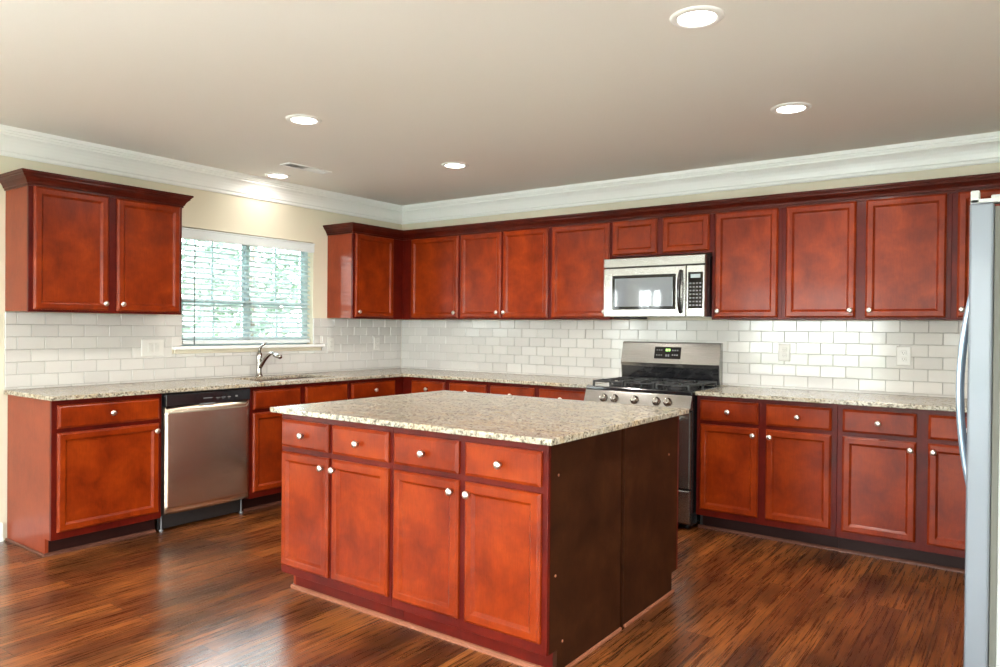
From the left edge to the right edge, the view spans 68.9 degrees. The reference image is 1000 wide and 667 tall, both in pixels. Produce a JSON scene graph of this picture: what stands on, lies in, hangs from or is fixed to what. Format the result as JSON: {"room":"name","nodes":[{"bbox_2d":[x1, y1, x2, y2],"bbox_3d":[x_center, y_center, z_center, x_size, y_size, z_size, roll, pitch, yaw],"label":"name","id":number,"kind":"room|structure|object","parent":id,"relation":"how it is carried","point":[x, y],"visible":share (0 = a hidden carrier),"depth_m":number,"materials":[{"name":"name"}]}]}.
{"room":"kitchen","nodes":[
{"label":"kitchen","id":0,"kind":"room"},
{"bbox_2d":[0,155,401,539],"bbox_3d":[-3.681,0.007,3.605,0.150,2.498,9.000,1,1,36],"label":"wall","id":1,"kind":"structure","parent":0,"point":[211,211],"depth_m":5.63,"materials":[{"name":"beige paint"}]},
{"bbox_2d":[0,522,3,541],"bbox_3d":[-4.638,1.203,2.166,0.022,0.112,5.545,1,1,36],"label":"baseboard","id":2,"kind":"structure","parent":1,"relation":"attached to","point":[1,523],"depth_m":4.40,"materials":[{"name":"white"}]},
{"bbox_2d":[0,168,193,314],"bbox_3d":[-2.564,-0.538,4.681,0.378,0.816,1.051,1,1,36],"label":"upper cabinet","id":3,"kind":"object","parent":1,"relation":"attached to","point":[73,244],"visible":1,"depth_m":4.49,"materials":[{"name":"brown wood"}]},
{"bbox_2d":[4,312,400,389],"bbox_3d":[-1.988,0.104,5.800,0.011,0.473,3.435,1,1,36],"label":"tile backsplash","id":4,"kind":"structure","parent":1,"relation":"attached to","point":[42,350],"depth_m":5.06,"materials":[{"name":"white tile"}]},
{"bbox_2d":[141,339,163,355],"bbox_3d":[-2.451,0.101,5.146,0.010,0.118,0.165,1,1,36],"label":"outlet plate","id":5,"kind":"object","parent":4,"relation":"attached to","point":[149,347],"visible":1,"depth_m":5.14,"materials":[{"name":"white plastic"}]},
{"bbox_2d":[148,343,151,352],"bbox_3d":[-2.462,0.101,5.126,0.004,0.066,0.032,1,1,36],"label":"rocker switch","id":6,"kind":"object","parent":5,"relation":"attached to","point":[149,344],"depth_m":5.12,"materials":[{"name":"white plastic"}]},
{"bbox_2d":[154,343,157,351],"bbox_3d":[-2.435,0.101,5.163,0.004,0.066,0.032,1,1,36],"label":"rocker switch","id":7,"kind":"object","parent":5,"relation":"attached to","point":[155,344],"depth_m":5.16,"materials":[{"name":"white plastic"}]},
{"bbox_2d":[327,337,333,350],"bbox_3d":[-1.498,0.094,6.459,0.009,0.122,0.076,1,1,36],"label":"outlet plate","id":8,"kind":"object","parent":4,"relation":"attached to","point":[330,340],"visible":1,"depth_m":6.45,"materials":[{"name":"white plastic"}]},
{"bbox_2d":[374,337,379,349],"bbox_3d":[-1.167,0.094,6.915,0.009,0.122,0.076,1,1,36],"label":"outlet plate","id":9,"kind":"object","parent":4,"relation":"attached to","point":[376,339],"visible":1,"depth_m":6.91,"materials":[{"name":"white plastic"}]},
{"bbox_2d":[172,242,324,353],"bbox_3d":[-2.001,-0.320,5.853,0.180,0.932,1.382,1,1,36],"label":"window","id":10,"kind":"structure","parent":1,"relation":"in","point":[187,348],"depth_m":5.86,"materials":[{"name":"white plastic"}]},
{"bbox_2d":[181,227,314,344],"bbox_3d":[-1.994,-0.344,5.814,0.099,0.858,1.224,1,1,36],"label":"window blind","id":11,"kind":"object","parent":10,"relation":"attached to","point":[187,233],"visible":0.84,"depth_m":5.77,"materials":[{"name":"white plastic"}]},
{"bbox_2d":[327,233,402,318],"bbox_3d":[-1.192,-0.504,6.574,0.375,0.746,0.617,1,1,36],"label":"upper cabinet","id":12,"kind":"object","parent":1,"relation":"attached to","point":[365,272],"visible":1,"depth_m":6.39,"materials":[{"name":"brown wood"}]},
{"bbox_2d":[323,172,999,239],"bbox_3d":[0.927,-0.873,5.001,5.645,0.086,0.671,1,1,36],"label":"crown molding","id":13,"kind":"structure","parent":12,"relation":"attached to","point":[988,181],"depth_m":5.02,"materials":[{"name":"brown wood"}]},
{"bbox_2d":[0,124,999,224],"bbox_3d":[-0.171,-1.105,1.055,8.500,0.169,9.000,1,1,36],"label":"trim","id":14,"kind":"structure","parent":1,"relation":"attached to","point":[983,148],"depth_m":5.22,"materials":[{"name":"white wood"}]},
{"bbox_2d":[0,503,964,666],"bbox_3d":[-0.194,1.358,1.074,8.800,0.100,9.300,1,1,36],"label":"floor","id":15,"kind":"structure","parent":0,"point":[214,591],"depth_m":3.38,"materials":[{"name":"brown wood"}]},
{"bbox_2d":[5,394,160,556],"bbox_3d":[-2.546,0.816,4.488,0.641,0.888,0.652,1,1,36],"label":"base cabinet","id":16,"kind":"object","parent":15,"relation":"on","point":[82,473],"visible":0.98,"depth_m":4.29,"materials":[{"name":"brown wood"}]},
{"bbox_2d":[157,388,249,531],"bbox_3d":[-2.164,0.818,5.007,0.617,0.882,0.618,1,1,36],"label":"dishwasher","id":17,"kind":"object","parent":15,"relation":"on","point":[205,434],"visible":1,"depth_m":4.80,"materials":[{"name":"silver metal"}]},
{"bbox_2d":[242,377,347,511],"bbox_3d":[-1.708,0.815,5.642,0.641,0.888,0.917,1,1,36],"label":"base cabinet","id":18,"kind":"object","parent":15,"relation":"on","point":[265,426],"visible":0.16,"depth_m":5.25,"materials":[{"name":"brown wood"}]},
{"bbox_2d":[4,368,617,400],"bbox_3d":[-1.003,0.368,5.088,2.448,0.025,3.451,1,1,36],"label":"countertop","id":19,"kind":"structure","parent":18,"relation":"on","point":[141,388],"depth_m":5.36,"materials":[{"name":"beige stone"}]},
{"bbox_2d":[255,343,281,376],"bbox_3d":[-1.816,0.207,5.714,0.292,0.273,0.060,1,1,36],"label":"kitchen faucet","id":20,"kind":"object","parent":19,"relation":"on","point":[260,363],"visible":1,"depth_m":5.76,"materials":[{"name":"silver metal"}]},
{"bbox_2d":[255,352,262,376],"bbox_3d":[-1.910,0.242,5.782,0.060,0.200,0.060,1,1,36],"label":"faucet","id":21,"kind":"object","parent":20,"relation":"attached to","point":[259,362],"depth_m":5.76,"materials":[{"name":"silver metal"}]},
{"bbox_2d":[281,414,403,624],"bbox_3d":[-0.619,0.840,3.615,0.770,0.888,0.649,1,1,36],"label":"base cabinet","id":22,"kind":"object","parent":15,"relation":"on","point":[337,513],"visible":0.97,"depth_m":3.35,"materials":[{"name":"brown wood"}]},
{"bbox_2d":[348,377,402,399],"bbox_3d":[-1.254,0.814,6.268,0.641,0.888,0.629,1,1,36],"label":"base cabinet","id":23,"kind":"object","parent":15,"relation":"on","point":[363,388],"visible":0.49,"depth_m":6.06,"materials":[{"name":"brown wood"}]},
{"bbox_2d":[403,377,488,393],"bbox_3d":[-0.557,0.819,6.485,1.540,0.888,0.641,1,1,36],"label":"base cabinet","id":24,"kind":"object","parent":15,"relation":"on","point":[410,384],"visible":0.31,"depth_m":6.09,"materials":[{"name":"brown wood"}]},
{"bbox_2d":[392,427,621,666],"bbox_3d":[0.020,0.850,3.151,0.807,0.888,0.649,1,1,36],"label":"base cabinet","id":25,"kind":"object","parent":15,"relation":"on","point":[509,551],"visible":0.97,"depth_m":2.90,"materials":[{"name":"brown wood"}]},
{"bbox_2d":[489,382,585,400],"bbox_3d":[0.433,0.834,5.766,0.905,0.888,0.641,1,1,36],"label":"base cabinet","id":26,"kind":"object","parent":15,"relation":"on","point":[570,393],"visible":0.16,"depth_m":5.53,"materials":[{"name":"brown wood"}]},
{"bbox_2d":[620,416,678,627],"bbox_3d":[0.113,0.845,3.935,1.578,0.888,0.664,1,1,36],"label":"base cabinet","id":27,"kind":"object","parent":15,"relation":"on","point":[650,451],"visible":0.13,"depth_m":3.41,"materials":[{"name":"brown wood"}]},
{"bbox_2d":[270,390,688,445],"bbox_3d":[-0.086,0.387,3.672,1.642,0.025,1.332,1,1,36],"label":"countertop","id":28,"kind":"structure","parent":27,"relation":"on","point":[524,419],"depth_m":3.42,"materials":[{"name":"beige stone"}]},
{"bbox_2d":[584,341,722,527],"bbox_3d":[1.096,0.677,5.226,0.804,1.222,0.732,1,1,36],"label":"gas range","id":29,"kind":"object","parent":15,"relation":"on","point":[663,374],"visible":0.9,"depth_m":5.16,"materials":[{"name":"silver metal"}]},
{"bbox_2d":[586,382,721,395],"bbox_3d":[1.110,0.389,5.229,0.792,0.026,0.593,1,1,36],"label":"cooktop","id":30,"kind":"object","parent":29,"relation":"in","point":[626,389],"depth_m":5.04,"materials":[{"name":"black"}]},
{"bbox_2d":[696,395,838,550],"bbox_3d":[1.796,0.854,4.777,0.868,0.888,0.641,1,1,36],"label":"base cabinet","id":31,"kind":"object","parent":15,"relation":"on","point":[767,469],"visible":0.98,"depth_m":4.53,"materials":[{"name":"brown wood"}]},
{"bbox_2d":[695,386,966,412],"bbox_3d":[2.179,0.402,4.512,1.763,0.025,0.645,1,1,36],"label":"countertop","id":32,"kind":"structure","parent":31,"relation":"on","point":[796,395],"depth_m":4.46,"materials":[{"name":"beige stone"}]},
{"bbox_2d":[836,404,966,572],"bbox_3d":[2.503,0.864,4.264,0.876,0.888,0.641,1,1,36],"label":"base cabinet","id":33,"kind":"object","parent":15,"relation":"on","point":[901,487],"visible":0.72,"depth_m":4.10,"materials":[{"name":"brown wood"}]},
{"bbox_2d":[956,190,999,666],"bbox_3d":[2.169,0.416,2.656,0.862,1.802,0.917,1,1,36],"label":"refrigerator","id":34,"kind":"object","parent":15,"relation":"on","point":[979,450],"visible":1,"depth_m":2.48,"materials":[{"name":"grey metal"}]},
{"bbox_2d":[0,0,999,205],"bbox_3d":[-0.170,-1.240,1.054,8.800,0.100,9.300,1,1,36],"label":"ceiling","id":35,"kind":"structure","parent":0,"point":[525,94],"depth_m":3.49,"materials":[{"name":"white paint"}]},
{"bbox_2d":[264,173,290,178],"bbox_3d":[-1.740,-1.235,5.709,0.202,0.008,0.202,1,1,36],"label":"recessed light","id":36,"kind":"object","parent":35,"relation":"in","point":[272,175],"visible":1,"depth_m":5.69,"materials":[{"name":"white"}]},
{"bbox_2d":[286,114,321,124],"bbox_3d":[-1.120,-1.218,4.161,0.202,0.008,0.202,1,1,36],"label":"recessed light","id":37,"kind":"object","parent":35,"relation":"in","point":[300,119],"visible":1,"depth_m":4.14,"materials":[{"name":"white"}]},
{"bbox_2d":[280,162,331,173],"bbox_3d":[-1.443,-1.230,5.433,0.120,0.008,0.390,1,1,36],"label":"ceiling vent","id":38,"kind":"object","parent":35,"relation":"in","point":[289,164],"visible":1,"depth_m":5.42,"materials":[{"name":"white metal"}]},
{"bbox_2d":[441,162,468,168],"bbox_3d":[-0.327,-1.219,5.291,0.202,0.008,0.202,1,1,36],"label":"recessed light","id":39,"kind":"object","parent":35,"relation":"in","point":[453,165],"visible":1,"depth_m":5.28,"materials":[{"name":"white"}]},
{"bbox_2d":[669,5,724,28],"bbox_3d":[0.743,-1.190,2.749,0.202,0.008,0.202,1,1,36],"label":"recessed light","id":40,"kind":"object","parent":35,"relation":"in","point":[701,16],"visible":1,"depth_m":2.73,"materials":[{"name":"white"}]},
{"bbox_2d":[771,102,811,113],"bbox_3d":[1.543,-1.191,3.863,0.202,0.008,0.202,1,1,36],"label":"recessed light","id":41,"kind":"object","parent":35,"relation":"in","point":[794,107],"visible":1,"depth_m":3.85,"materials":[{"name":"white"}]},
{"bbox_2d":[401,162,999,398],"bbox_3d":[2.506,0.055,4.766,8.800,2.498,0.150,1,1,36],"label":"wall","id":42,"kind":"structure","parent":0,"point":[992,167],"depth_m":5.22,"materials":[{"name":"beige paint"}]},
{"bbox_2d":[400,236,459,319],"bbox_3d":[-0.675,-0.501,6.750,1.006,0.746,0.375,1,1,36],"label":"upper cabinet","id":43,"kind":"object","parent":42,"relation":"attached to","point":[431,266],"visible":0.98,"depth_m":6.52,"materials":[{"name":"brown wood"}]},
{"bbox_2d":[460,228,550,319],"bbox_3d":[0.107,-0.490,6.182,0.926,0.746,0.375,1,1,36],"label":"upper cabinet","id":44,"kind":"object","parent":42,"relation":"attached to","point":[505,275],"visible":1,"depth_m":6.03,"materials":[{"name":"brown wood"}]},
{"bbox_2d":[550,222,629,319],"bbox_3d":[0.700,-0.481,5.751,0.541,0.746,0.375,1,1,36],"label":"upper cabinet","id":45,"kind":"object","parent":42,"relation":"attached to","point":[578,252],"visible":0.73,"depth_m":5.64,"materials":[{"name":"brown wood"}]},
{"bbox_2d":[612,214,712,257],"bbox_3d":[1.243,-0.706,5.376,0.773,0.281,0.344,1,1,36],"label":"upper cabinet","id":46,"kind":"object","parent":42,"relation":"attached to","point":[692,234],"visible":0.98,"depth_m":5.23,"materials":[{"name":"brown wood"}]},
{"bbox_2d":[604,254,711,318],"bbox_3d":[1.188,-0.325,5.310,0.768,0.438,0.492,1,1,36],"label":"microwave oven","id":47,"kind":"object","parent":46,"relation":"attached to","point":[676,286],"visible":0.98,"depth_m":5.13,"materials":[{"name":"silver metal"}]},
{"bbox_2d":[401,320,967,398],"bbox_3d":[1.313,0.136,5.532,5.648,0.473,0.011,1,1,36],"label":"tile backsplash","id":48,"kind":"structure","parent":42,"relation":"attached to","point":[838,356],"depth_m":5.24,"materials":[{"name":"white tile"}]},
{"bbox_2d":[778,344,789,360],"bbox_3d":[1.968,0.132,5.045,0.080,0.120,0.009,1,1,36],"label":"outlet plate","id":49,"kind":"object","parent":48,"relation":"attached to","point":[783,349],"visible":1,"depth_m":5.04,"materials":[{"name":"white plastic"}]},
{"bbox_2d":[896,346,910,365],"bbox_3d":[2.557,0.143,4.617,0.082,0.122,0.009,1,1,36],"label":"outlet plate","id":50,"kind":"object","parent":48,"relation":"attached to","point":[903,353],"visible":1,"depth_m":4.62,"materials":[{"name":"white plastic"}]},
{"bbox_2d":[712,208,782,319],"bbox_3d":[1.733,-0.466,5.001,0.466,0.746,0.375,1,1,36],"label":"upper cabinet","id":51,"kind":"object","parent":42,"relation":"attached to","point":[747,245],"visible":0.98,"depth_m":4.87,"materials":[{"name":"brown wood"}]},
{"bbox_2d":[782,193,952,319],"bbox_3d":[2.303,-0.457,4.588,0.942,0.746,0.375,1,1,36],"label":"upper cabinet","id":52,"kind":"object","parent":42,"relation":"attached to","point":[889,258],"visible":1,"depth_m":4.43,"materials":[{"name":"brown wood"}]},
{"bbox_2d":[951,189,999,319],"bbox_3d":[3.084,-0.446,4.020,0.990,0.746,0.375,1,1,36],"label":"upper cabinet","id":53,"kind":"object","parent":42,"relation":"attached to","point":[961,201],"visible":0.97,"depth_m":4.16,"materials":[{"name":"brown wood"}]},
{"label":"outside","id":54,"kind":"structure","parent":0,"visible":0},
{"bbox_3d":[-0.991,1.628,7.215,90.000,0.250,90.000,1,1,36],"label":"ground","id":55,"kind":"structure","parent":54,"visible":0},
{"bbox_2d":[181,284,191,335],"bbox_3d":[-7.157,-0.415,14.520,2.517,3.623,2.545,1,1,36],"label":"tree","id":56,"kind":"object","parent":55,"relation":"on","point":[183,285],"visible":0.02,"depth_m":15.47,"materials":[{"name":"green plant"}]},
{"bbox_2d":[182,242,228,335],"bbox_3d":[-11.787,-0.677,17.832,4.800,4.000,9.100,1,1,36],"label":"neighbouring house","id":57,"kind":"structure","parent":55,"relation":"on","point":[192,247],"depth_m":19.68,"materials":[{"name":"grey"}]},
{"bbox_2d":[181,238,299,335],"bbox_3d":[-4.509,-0.817,13.175,3.120,4.492,2.896,0,0,-4],"label":"tree","id":58,"kind":"object","parent":55,"relation":"on","point":[187,241],"visible":0.26,"depth_m":12.35,"materials":[{"name":"green plant"}]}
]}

